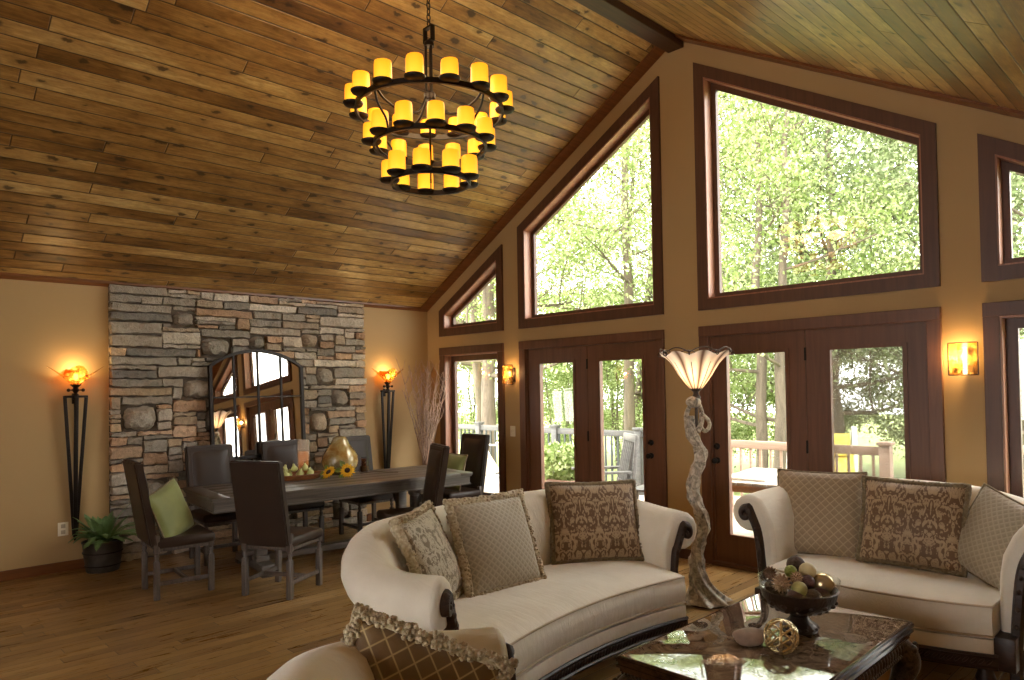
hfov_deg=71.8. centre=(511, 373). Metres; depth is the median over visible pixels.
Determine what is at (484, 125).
candle
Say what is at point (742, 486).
patio table
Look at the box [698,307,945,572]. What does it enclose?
door
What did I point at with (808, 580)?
ornament ball
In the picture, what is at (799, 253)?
leafy tree
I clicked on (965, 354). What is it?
sconce
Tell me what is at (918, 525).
throw pillow
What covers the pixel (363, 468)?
jar
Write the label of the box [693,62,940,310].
window
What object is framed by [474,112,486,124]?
candle
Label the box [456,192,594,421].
leafy tree
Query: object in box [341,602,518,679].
throw pillow
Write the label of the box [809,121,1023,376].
leafy tree
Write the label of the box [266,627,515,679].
armchair
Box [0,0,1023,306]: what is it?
ceiling
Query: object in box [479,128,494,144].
candle
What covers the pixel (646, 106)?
window
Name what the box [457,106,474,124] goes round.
candle
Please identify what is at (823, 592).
ornament ball
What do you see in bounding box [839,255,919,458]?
leafy tree
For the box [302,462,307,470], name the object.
pear
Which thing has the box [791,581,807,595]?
ornament ball
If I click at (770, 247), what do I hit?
leafy tree
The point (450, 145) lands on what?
candle
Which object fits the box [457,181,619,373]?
leafy tree
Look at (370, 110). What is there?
candle
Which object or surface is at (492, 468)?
chair
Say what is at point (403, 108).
candle
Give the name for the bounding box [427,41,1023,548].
wall
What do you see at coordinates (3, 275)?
trim
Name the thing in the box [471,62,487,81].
candle
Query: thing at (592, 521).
throw pillow
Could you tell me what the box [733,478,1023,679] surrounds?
loveseat
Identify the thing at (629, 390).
leafy tree
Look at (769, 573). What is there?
pinecone
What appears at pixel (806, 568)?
ornament ball
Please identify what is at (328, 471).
sunflower
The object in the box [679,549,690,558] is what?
baseboard
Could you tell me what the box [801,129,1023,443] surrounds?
leafy tree
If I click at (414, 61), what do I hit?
candle
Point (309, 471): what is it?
pear
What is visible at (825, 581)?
ornament ball
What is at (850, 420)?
leafy tree
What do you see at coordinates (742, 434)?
leafy tree
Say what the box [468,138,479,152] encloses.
candle
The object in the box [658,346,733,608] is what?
floor lamp
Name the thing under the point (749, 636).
stone
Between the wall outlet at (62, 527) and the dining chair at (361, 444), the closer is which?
the wall outlet at (62, 527)
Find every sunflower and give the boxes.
[320,465,334,478]
[334,460,354,477]
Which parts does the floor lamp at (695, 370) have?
lamp shade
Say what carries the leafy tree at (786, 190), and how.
on the lawn
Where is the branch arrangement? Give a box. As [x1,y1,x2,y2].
[396,359,448,464]
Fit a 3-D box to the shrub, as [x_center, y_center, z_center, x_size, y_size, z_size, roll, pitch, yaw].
[0.726,1.413,10.304,0.769,0.922,0.983,0,-2,-44]
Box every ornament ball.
[764,580,773,591]
[772,589,788,594]
[784,565,796,576]
[786,556,804,571]
[786,590,804,596]
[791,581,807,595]
[799,562,816,577]
[801,575,814,588]
[805,589,821,597]
[813,573,834,593]
[814,588,830,596]
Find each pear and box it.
[291,460,297,471]
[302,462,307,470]
[307,465,313,473]
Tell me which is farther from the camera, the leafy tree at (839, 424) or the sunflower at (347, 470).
the leafy tree at (839, 424)
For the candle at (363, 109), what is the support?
on the chandelier at (467, 123)
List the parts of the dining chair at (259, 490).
leg, backrest, leg, seat rail, seat, leg, leg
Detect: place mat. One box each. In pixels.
[732,474,775,481]
[756,471,776,477]
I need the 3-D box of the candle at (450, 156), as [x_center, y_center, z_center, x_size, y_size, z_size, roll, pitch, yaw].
[-0.390,-1.361,4.500,0.110,0.125,0.110,0,-2,-44]
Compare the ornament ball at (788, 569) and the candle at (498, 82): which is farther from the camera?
the candle at (498, 82)
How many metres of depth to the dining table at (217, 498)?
6.82 m
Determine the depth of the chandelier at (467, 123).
4.49 m
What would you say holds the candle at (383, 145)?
on the chandelier at (467, 123)
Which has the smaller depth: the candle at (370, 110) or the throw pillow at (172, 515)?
the candle at (370, 110)
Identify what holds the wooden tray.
on the dining table at (217, 498)
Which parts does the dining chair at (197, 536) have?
backrest, leg, leg, seat rail, seat, leg, leg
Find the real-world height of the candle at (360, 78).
0.118 m
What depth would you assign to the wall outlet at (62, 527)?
6.64 m
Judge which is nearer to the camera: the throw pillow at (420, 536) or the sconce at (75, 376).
the throw pillow at (420, 536)
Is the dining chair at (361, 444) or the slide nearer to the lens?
the dining chair at (361, 444)
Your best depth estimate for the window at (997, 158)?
4.97 m
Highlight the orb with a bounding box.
[763,617,798,654]
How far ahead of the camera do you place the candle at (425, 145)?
5.06 m
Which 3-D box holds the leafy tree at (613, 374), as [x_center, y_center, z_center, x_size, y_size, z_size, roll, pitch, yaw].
[4.268,-0.105,27.067,5.986,7.287,6.486,0,-1,-26]
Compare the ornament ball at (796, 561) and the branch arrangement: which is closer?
the ornament ball at (796, 561)
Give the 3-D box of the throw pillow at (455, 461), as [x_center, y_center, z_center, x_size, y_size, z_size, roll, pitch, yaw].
[-0.716,1.127,8.210,0.489,0.432,0.179,-2,-1,42]
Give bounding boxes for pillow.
[149,477,195,537]
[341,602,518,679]
[388,500,463,599]
[443,488,546,597]
[444,453,467,491]
[544,479,644,564]
[777,468,867,557]
[855,475,971,577]
[958,483,1023,589]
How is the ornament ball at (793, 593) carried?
in the pedestal bowl
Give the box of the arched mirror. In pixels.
[207,349,305,459]
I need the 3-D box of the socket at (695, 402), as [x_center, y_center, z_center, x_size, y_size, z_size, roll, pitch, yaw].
[1.407,0.332,5.393,0.100,0.452,0.100,0,-2,-44]
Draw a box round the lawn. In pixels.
[458,412,905,495]
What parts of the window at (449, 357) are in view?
sash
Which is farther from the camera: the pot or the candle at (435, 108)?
the pot
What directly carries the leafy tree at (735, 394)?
on the lawn
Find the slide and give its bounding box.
[834,426,857,471]
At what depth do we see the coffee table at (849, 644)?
3.21 m
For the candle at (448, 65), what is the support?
on the chandelier at (467, 123)
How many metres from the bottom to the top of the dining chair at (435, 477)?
1.110 m
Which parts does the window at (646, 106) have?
sash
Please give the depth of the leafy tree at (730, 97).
31.01 m
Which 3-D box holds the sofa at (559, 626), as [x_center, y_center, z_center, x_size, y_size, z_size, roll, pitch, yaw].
[0.109,1.273,4.293,1.202,0.930,2.576,-2,-2,43]
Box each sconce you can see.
[47,365,103,540]
[372,368,402,468]
[502,364,515,384]
[947,341,978,375]
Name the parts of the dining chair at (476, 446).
seat, panel, backrest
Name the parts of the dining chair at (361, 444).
leg, backrest, panel, leg, seat rail, seat, leg, leg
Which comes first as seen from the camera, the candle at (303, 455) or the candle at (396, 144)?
the candle at (396, 144)
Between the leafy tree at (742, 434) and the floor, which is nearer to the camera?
the floor
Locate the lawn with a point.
(898, 463)
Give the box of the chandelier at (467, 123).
[343,0,514,195]
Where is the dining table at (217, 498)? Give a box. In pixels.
[183,465,472,577]
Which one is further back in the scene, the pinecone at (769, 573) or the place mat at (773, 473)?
the place mat at (773, 473)
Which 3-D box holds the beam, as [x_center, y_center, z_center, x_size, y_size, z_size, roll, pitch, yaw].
[-1.869,-3.243,3.511,9.600,0.210,0.172,0,-2,-44]
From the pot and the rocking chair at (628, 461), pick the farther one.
the rocking chair at (628, 461)
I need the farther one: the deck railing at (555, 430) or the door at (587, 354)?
the deck railing at (555, 430)
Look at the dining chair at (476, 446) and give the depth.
8.28 m
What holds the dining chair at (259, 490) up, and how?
on the floor
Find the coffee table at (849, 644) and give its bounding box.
[612,592,920,679]
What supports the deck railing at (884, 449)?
on the deck
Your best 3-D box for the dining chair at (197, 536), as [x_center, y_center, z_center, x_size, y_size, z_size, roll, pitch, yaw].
[-2.875,1.263,5.934,0.618,1.110,0.475,0,-1,-39]
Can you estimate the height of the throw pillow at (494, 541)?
0.580 m
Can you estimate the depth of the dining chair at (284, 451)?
7.78 m
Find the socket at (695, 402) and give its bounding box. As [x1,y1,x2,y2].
[690,389,701,432]
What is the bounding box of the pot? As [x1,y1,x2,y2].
[81,539,122,573]
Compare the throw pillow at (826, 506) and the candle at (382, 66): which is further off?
the throw pillow at (826, 506)
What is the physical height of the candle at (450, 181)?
0.130 m
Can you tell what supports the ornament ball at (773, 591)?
in the pedestal bowl
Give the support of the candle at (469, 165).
on the chandelier at (467, 123)
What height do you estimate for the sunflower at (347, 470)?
0.207 m
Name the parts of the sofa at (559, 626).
carved rail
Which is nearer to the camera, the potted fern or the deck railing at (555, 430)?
the potted fern
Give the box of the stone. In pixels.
[732,627,763,646]
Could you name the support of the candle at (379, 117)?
on the chandelier at (467, 123)
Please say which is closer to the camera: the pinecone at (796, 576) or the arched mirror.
the pinecone at (796, 576)
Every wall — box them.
[0,279,428,570]
[108,284,367,561]
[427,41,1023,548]
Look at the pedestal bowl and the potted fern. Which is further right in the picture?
the pedestal bowl
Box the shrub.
[544,441,574,481]
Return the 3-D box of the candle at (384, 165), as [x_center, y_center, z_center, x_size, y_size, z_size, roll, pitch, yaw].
[-0.814,-1.352,4.704,0.110,0.129,0.110,0,-2,-44]
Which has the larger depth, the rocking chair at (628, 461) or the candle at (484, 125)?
the rocking chair at (628, 461)
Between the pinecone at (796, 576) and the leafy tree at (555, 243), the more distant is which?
the leafy tree at (555, 243)
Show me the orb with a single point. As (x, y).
(767, 630)
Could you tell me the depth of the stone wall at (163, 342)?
7.47 m
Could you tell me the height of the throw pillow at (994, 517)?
0.643 m
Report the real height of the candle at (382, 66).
0.134 m
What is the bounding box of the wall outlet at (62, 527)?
[58,522,67,535]
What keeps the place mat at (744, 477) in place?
on the patio table at (742, 486)
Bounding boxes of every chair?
[122,459,214,600]
[184,444,240,565]
[229,460,322,599]
[260,439,324,542]
[333,435,393,534]
[377,443,449,520]
[442,433,489,500]
[486,442,498,491]
[571,432,638,479]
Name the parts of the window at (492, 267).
sash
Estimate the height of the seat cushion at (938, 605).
0.211 m
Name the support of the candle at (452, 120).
on the chandelier at (467, 123)
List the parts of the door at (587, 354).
handle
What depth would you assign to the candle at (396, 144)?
4.97 m
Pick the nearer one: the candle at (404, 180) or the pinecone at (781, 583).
the pinecone at (781, 583)
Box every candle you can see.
[297,439,309,470]
[344,83,361,100]
[351,97,366,112]
[352,70,369,86]
[359,457,367,471]
[363,122,374,137]
[368,108,379,120]
[371,109,388,127]
[371,136,386,148]
[374,58,391,77]
[381,159,389,176]
[388,150,405,168]
[391,139,406,156]
[395,100,412,120]
[397,175,409,184]
[405,52,423,72]
[413,147,429,164]
[418,143,432,159]
[418,173,432,188]
[420,119,434,132]
[427,100,444,119]
[440,57,458,74]
[442,148,458,166]
[444,174,458,187]
[445,143,460,158]
[448,117,456,131]
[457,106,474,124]
[461,154,477,173]
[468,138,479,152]
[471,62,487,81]
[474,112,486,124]
[476,117,492,133]
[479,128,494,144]
[490,74,506,92]
[490,102,504,117]
[497,90,512,105]
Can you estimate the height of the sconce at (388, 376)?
1.655 m
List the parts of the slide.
panel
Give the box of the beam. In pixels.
[574,0,683,52]
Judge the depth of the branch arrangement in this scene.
9.11 m
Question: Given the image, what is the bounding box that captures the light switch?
[510,426,515,436]
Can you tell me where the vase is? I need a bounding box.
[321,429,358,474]
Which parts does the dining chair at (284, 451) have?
backrest, panel, seat rail, leg, seat, leg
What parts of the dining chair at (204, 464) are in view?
leg, leg, backrest, panel, seat, seat rail, leg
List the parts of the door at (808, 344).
handle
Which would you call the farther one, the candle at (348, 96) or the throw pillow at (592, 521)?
the throw pillow at (592, 521)
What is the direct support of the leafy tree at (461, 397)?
on the lawn
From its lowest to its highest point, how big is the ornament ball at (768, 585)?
0.055 m
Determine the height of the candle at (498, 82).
0.136 m
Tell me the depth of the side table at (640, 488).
8.04 m
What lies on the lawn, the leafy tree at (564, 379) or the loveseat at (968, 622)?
the leafy tree at (564, 379)
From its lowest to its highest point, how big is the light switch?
0.125 m
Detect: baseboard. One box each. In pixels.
[0,512,377,581]
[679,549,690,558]
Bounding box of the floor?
[0,521,1009,679]
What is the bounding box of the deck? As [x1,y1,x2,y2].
[484,474,753,536]
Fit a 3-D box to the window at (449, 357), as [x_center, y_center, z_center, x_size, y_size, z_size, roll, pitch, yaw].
[-0.480,0.738,9.025,0.210,2.200,1.238,0,-2,-44]
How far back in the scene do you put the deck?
10.57 m
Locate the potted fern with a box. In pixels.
[68,503,136,573]
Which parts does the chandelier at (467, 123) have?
curved arm, chain, stem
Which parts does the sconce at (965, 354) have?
bulb, plate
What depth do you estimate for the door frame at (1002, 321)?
4.95 m
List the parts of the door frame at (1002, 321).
sash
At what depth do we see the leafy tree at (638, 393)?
23.09 m
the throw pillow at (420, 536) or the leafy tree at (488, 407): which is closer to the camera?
the throw pillow at (420, 536)
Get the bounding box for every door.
[518,330,667,507]
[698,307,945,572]
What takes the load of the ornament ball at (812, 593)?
in the pedestal bowl
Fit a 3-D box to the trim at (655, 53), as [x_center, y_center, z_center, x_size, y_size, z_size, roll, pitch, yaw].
[1.550,-2.076,6.769,0.150,2.255,8.020,0,-2,-44]
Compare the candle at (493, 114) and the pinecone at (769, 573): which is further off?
the candle at (493, 114)
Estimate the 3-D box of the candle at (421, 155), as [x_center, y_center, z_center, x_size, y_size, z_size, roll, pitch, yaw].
[-0.570,-1.355,4.454,0.110,0.119,0.110,0,-2,-44]
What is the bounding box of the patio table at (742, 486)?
[732,467,776,492]
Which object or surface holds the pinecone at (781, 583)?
in the pedestal bowl
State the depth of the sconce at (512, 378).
8.43 m
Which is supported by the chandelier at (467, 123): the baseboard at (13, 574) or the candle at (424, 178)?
the candle at (424, 178)
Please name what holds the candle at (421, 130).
on the chandelier at (467, 123)
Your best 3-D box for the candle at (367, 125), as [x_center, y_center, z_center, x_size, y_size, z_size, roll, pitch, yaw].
[-0.924,-1.586,4.651,0.110,0.117,0.110,0,-2,-44]
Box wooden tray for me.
[284,471,321,480]
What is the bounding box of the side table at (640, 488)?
[636,485,643,498]
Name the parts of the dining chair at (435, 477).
seat, panel, backrest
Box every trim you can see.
[0,272,420,310]
[419,34,1023,311]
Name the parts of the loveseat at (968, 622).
carved rail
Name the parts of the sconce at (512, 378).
plate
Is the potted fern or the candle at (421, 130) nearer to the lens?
the candle at (421, 130)
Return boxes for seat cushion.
[454,560,685,673]
[767,554,1000,638]
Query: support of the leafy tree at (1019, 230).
on the lawn
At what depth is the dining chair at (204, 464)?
7.20 m
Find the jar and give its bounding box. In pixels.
[360,465,367,471]
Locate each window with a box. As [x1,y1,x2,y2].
[439,244,503,336]
[439,343,506,504]
[517,76,663,328]
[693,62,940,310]
[977,133,1023,281]
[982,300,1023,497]
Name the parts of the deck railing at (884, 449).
rail, post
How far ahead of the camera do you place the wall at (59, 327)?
6.66 m
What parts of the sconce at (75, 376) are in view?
tapered frame, lamp shade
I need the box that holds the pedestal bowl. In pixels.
[757,574,840,634]
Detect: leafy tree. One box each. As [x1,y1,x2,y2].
[456,120,649,460]
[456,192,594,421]
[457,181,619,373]
[457,295,547,447]
[497,362,621,450]
[537,91,827,430]
[537,96,754,441]
[537,278,623,440]
[544,276,652,465]
[553,91,919,468]
[567,97,810,301]
[605,105,917,390]
[607,357,770,462]
[638,263,777,427]
[718,94,1023,432]
[718,96,919,370]
[731,349,899,467]
[768,147,1023,464]
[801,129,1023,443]
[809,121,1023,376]
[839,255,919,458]
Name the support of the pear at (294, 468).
in the wooden tray
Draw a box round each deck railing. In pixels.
[458,422,643,494]
[731,440,894,507]
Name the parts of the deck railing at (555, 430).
post, rail, post, post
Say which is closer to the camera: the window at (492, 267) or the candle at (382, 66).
the candle at (382, 66)
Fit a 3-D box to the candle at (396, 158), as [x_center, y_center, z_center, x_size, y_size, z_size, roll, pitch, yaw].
[-0.738,-1.358,4.535,0.110,0.134,0.110,0,-2,-44]
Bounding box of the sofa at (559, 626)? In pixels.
[341,489,696,679]
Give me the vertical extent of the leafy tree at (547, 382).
8.097 m
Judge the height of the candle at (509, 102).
0.122 m
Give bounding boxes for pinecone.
[763,566,777,579]
[770,573,790,592]
[789,571,803,581]
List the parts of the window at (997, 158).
sash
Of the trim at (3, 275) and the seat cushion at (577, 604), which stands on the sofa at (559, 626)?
the seat cushion at (577, 604)
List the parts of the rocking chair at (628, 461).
armrest, armrest, backrest, leg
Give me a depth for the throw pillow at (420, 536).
3.85 m
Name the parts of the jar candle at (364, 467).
glass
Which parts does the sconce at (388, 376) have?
tapered frame, lamp shade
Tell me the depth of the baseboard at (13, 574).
6.52 m

